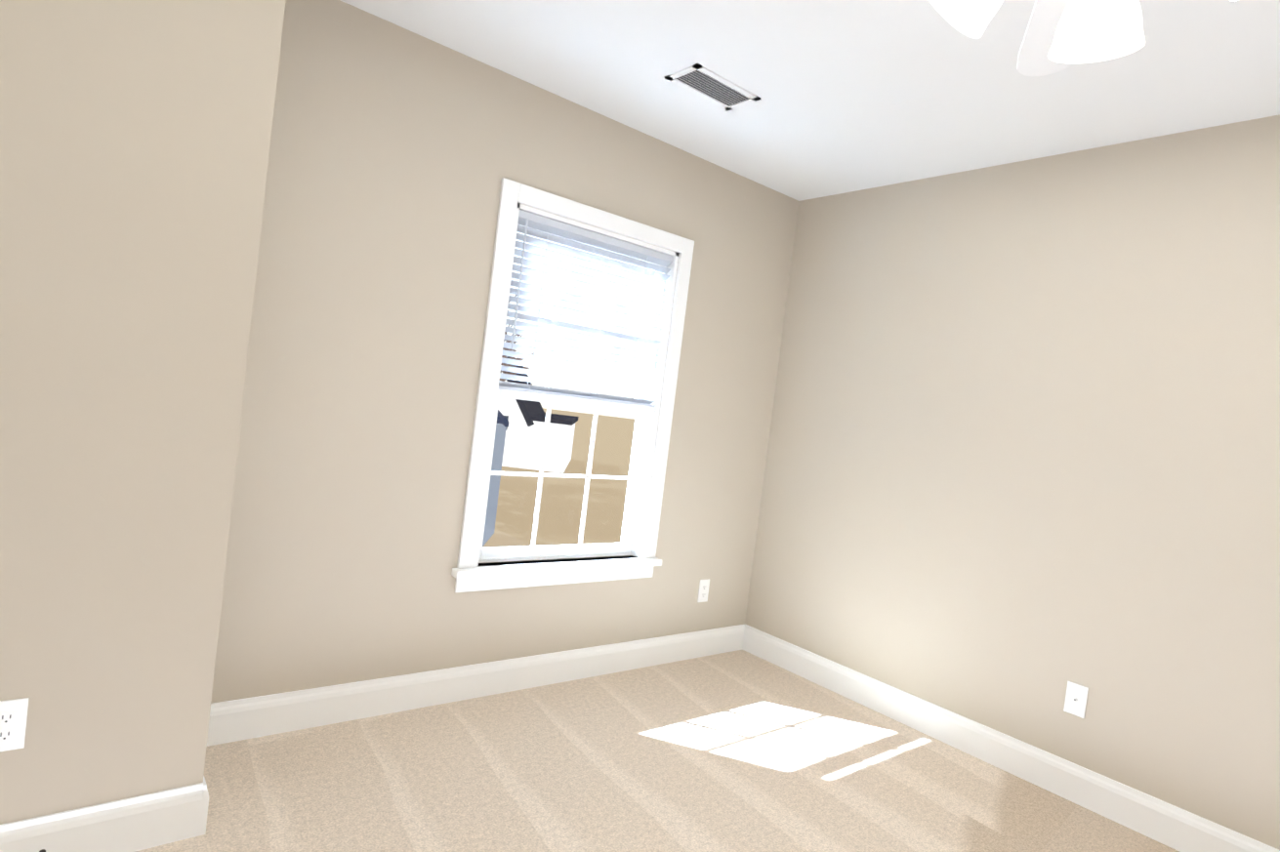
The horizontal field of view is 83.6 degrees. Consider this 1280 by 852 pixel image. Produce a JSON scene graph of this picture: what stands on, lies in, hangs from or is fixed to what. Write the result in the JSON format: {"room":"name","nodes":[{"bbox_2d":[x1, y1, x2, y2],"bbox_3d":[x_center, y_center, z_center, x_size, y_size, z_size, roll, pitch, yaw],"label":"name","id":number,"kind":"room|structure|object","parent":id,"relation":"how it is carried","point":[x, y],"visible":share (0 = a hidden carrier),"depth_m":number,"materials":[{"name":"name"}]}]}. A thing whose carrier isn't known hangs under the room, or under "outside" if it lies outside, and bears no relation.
{"room":"empty bedroom","nodes":[
{"label":"empty bedroom","id":0,"kind":"room"},
{"bbox_2d":[0,0,285,825],"bbox_3d":[-1.661,-0.222,1.706,1.178,2.440,0.631,6,2,-39],"label":"wall bump-out","id":1,"kind":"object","parent":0,"point":[135,140],"visible":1,"depth_m":1.68,"materials":[{"name":"beige paint"}]},
{"bbox_2d":[0,698,28,751],"bbox_3d":[-1.421,0.672,1.603,0.070,0.115,0.007,6,2,-39],"label":"electrical outlet","id":2,"kind":"object","parent":1,"relation":"attached to","point":[13,719],"visible":1,"depth_m":1.61,"materials":[{"name":"white plastic"}]},
{"bbox_2d":[0,783,203,851],"bbox_3d":[-1.541,0.960,1.538,1.028,0.134,0.016,6,2,-39],"label":"baseboard","id":3,"kind":"structure","parent":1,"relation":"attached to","point":[139,823],"depth_m":1.75,"materials":[{"name":"white wood"}]},
{"bbox_2d":[198,775,208,836],"bbox_3d":[-1.290,0.976,2.055,0.016,0.134,0.497,6,2,-39],"label":"baseboard","id":4,"kind":"structure","parent":1,"relation":"attached to","point":[204,813],"depth_m":1.86,"materials":[{"name":"white wood"}]},
{"bbox_2d":[210,0,798,703],"bbox_3d":[-0.292,-0.097,3.145,2.772,2.440,0.150,6,2,-39],"label":"wall","id":5,"kind":"structure","parent":0,"point":[396,154],"depth_m":2.61,"materials":[{"name":"beige paint"}]},
{"bbox_2d":[206,624,744,746],"bbox_3d":[-0.438,1.050,3.067,2.622,0.134,0.016,6,2,-39],"label":"baseboard","id":6,"kind":"structure","parent":5,"relation":"attached to","point":[239,720],"depth_m":2.79,"materials":[{"name":"white wood"}]},
{"bbox_2d":[451,555,661,578],"bbox_3d":[-0.329,0.606,3.112,1.050,0.032,0.105,6,2,-39],"label":"window sill","id":7,"kind":"structure","parent":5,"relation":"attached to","point":[499,570],"depth_m":3.03,"materials":[{"name":"white wood"}]},
{"bbox_2d":[454,177,694,592],"bbox_3d":[-0.288,-0.121,3.147,1.010,1.611,0.188,6,2,-39],"label":"window unit","id":8,"kind":"structure","parent":5,"relation":"in","point":[564,235],"depth_m":3.08,"materials":[{"name":"white wood"}]},
{"bbox_2d":[494,209,672,408],"bbox_3d":[-0.212,-0.471,3.098,0.822,0.711,0.046,6,2,-39],"label":"blind","id":9,"kind":"object","parent":8,"relation":"attached to","point":[526,219],"depth_m":3.07,"materials":[{"name":"white plastic"}]},
{"bbox_2d":[697,578,709,602],"bbox_3d":[0.327,0.845,3.668,0.070,0.115,0.007,6,2,-39],"label":"electrical outlet","id":10,"kind":"object","parent":5,"relation":"attached to","point":[703,591],"visible":1,"depth_m":3.66,"materials":[{"name":"white plastic"}]},
{"bbox_2d":[135,650,1179,851],"bbox_3d":[0.629,1.371,0.924,3.951,0.120,5.029,6,2,-39],"label":"floor","id":11,"kind":"structure","parent":0,"point":[740,751],"depth_m":2.40,"materials":[{"name":"carpet"}]},
{"bbox_2d":[340,0,1279,201],"bbox_3d":[0.939,-1.169,0.850,3.951,0.120,5.029,6,2,-39],"label":"ceiling","id":12,"kind":"structure","parent":0,"point":[855,95],"depth_m":2.40,"materials":[{"name":"white paint"}]},
{"bbox_2d":[664,63,760,110],"bbox_3d":[0.270,-1.238,2.626,0.330,0.009,0.170,6,2,-39],"label":"ceiling vent","id":13,"kind":"object","parent":12,"relation":"in","point":[704,82],"visible":1,"depth_m":2.62,"materials":[{"name":"white metal"}]},
{"bbox_2d":[929,0,1238,76],"bbox_3d":[0.671,-0.882,1.054,1.238,0.526,1.250,6,2,-39],"label":"ceiling fan","id":14,"kind":"object","parent":12,"relation":"hanging from","point":[1060,34],"visible":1,"depth_m":1.20,"materials":[{"name":"white"}]},
{"bbox_2d":[744,115,1279,850],"bbox_3d":[1.897,0.189,2.523,0.150,2.440,3.614,6,2,-39],"label":"wall","id":15,"kind":"structure","parent":0,"point":[1022,463],"depth_m":2.76,"materials":[{"name":"beige paint"}]},
{"bbox_2d":[742,624,1279,851],"bbox_3d":[1.693,1.327,2.504,0.016,0.134,3.614,6,2,-39],"label":"baseboard","id":16,"kind":"structure","parent":15,"relation":"attached to","point":[1172,826],"depth_m":2.77,"materials":[{"name":"white wood"}]},
{"bbox_2d":[1063,681,1088,718],"bbox_3d":[1.610,1.012,2.645,0.012,0.115,0.070,6,2,-39],"label":"cable wall plate","id":17,"kind":"object","parent":15,"relation":"attached to","point":[1076,698],"visible":1,"depth_m":2.64,"materials":[{"name":"white plastic"}]},
{"label":"outside","id":18,"kind":"structure","parent":0,"visible":0},
{"bbox_2d":[482,408,635,547],"bbox_3d":[-4.878,0.745,101.553,240.000,0.300,194.001,7,2,-3],"label":"ground","id":19,"kind":"structure","parent":18,"point":[524,496],"depth_m":29.57,"materials":[{"name":"brown"}]},
{"bbox_2d":[482,410,508,546],"bbox_3d":[-5.317,1.131,16.673,3.326,3.794,7.424,7,2,-3],"label":"house","id":20,"kind":"structure","parent":19,"relation":"on","point":[497,460],"depth_m":19.33,"materials":[{"name":"blue"}]},
{"bbox_2d":[499,332,535,381],"bbox_3d":[-7.090,-1.037,27.581,6.576,7.029,5.533,6,2,-39],"label":"tree","id":21,"kind":"object","parent":19,"relation":"on","point":[512,357],"depth_m":28.68,"materials":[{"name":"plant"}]},
{"bbox_2d":[497,356,578,473],"bbox_3d":[-7.141,-1.022,42.716,6.676,6.100,9.600,7,2,-3],"label":"house","id":22,"kind":"structure","parent":19,"relation":"on","point":[535,409],"depth_m":38.40,"materials":[{"name":"white"}]}
]}

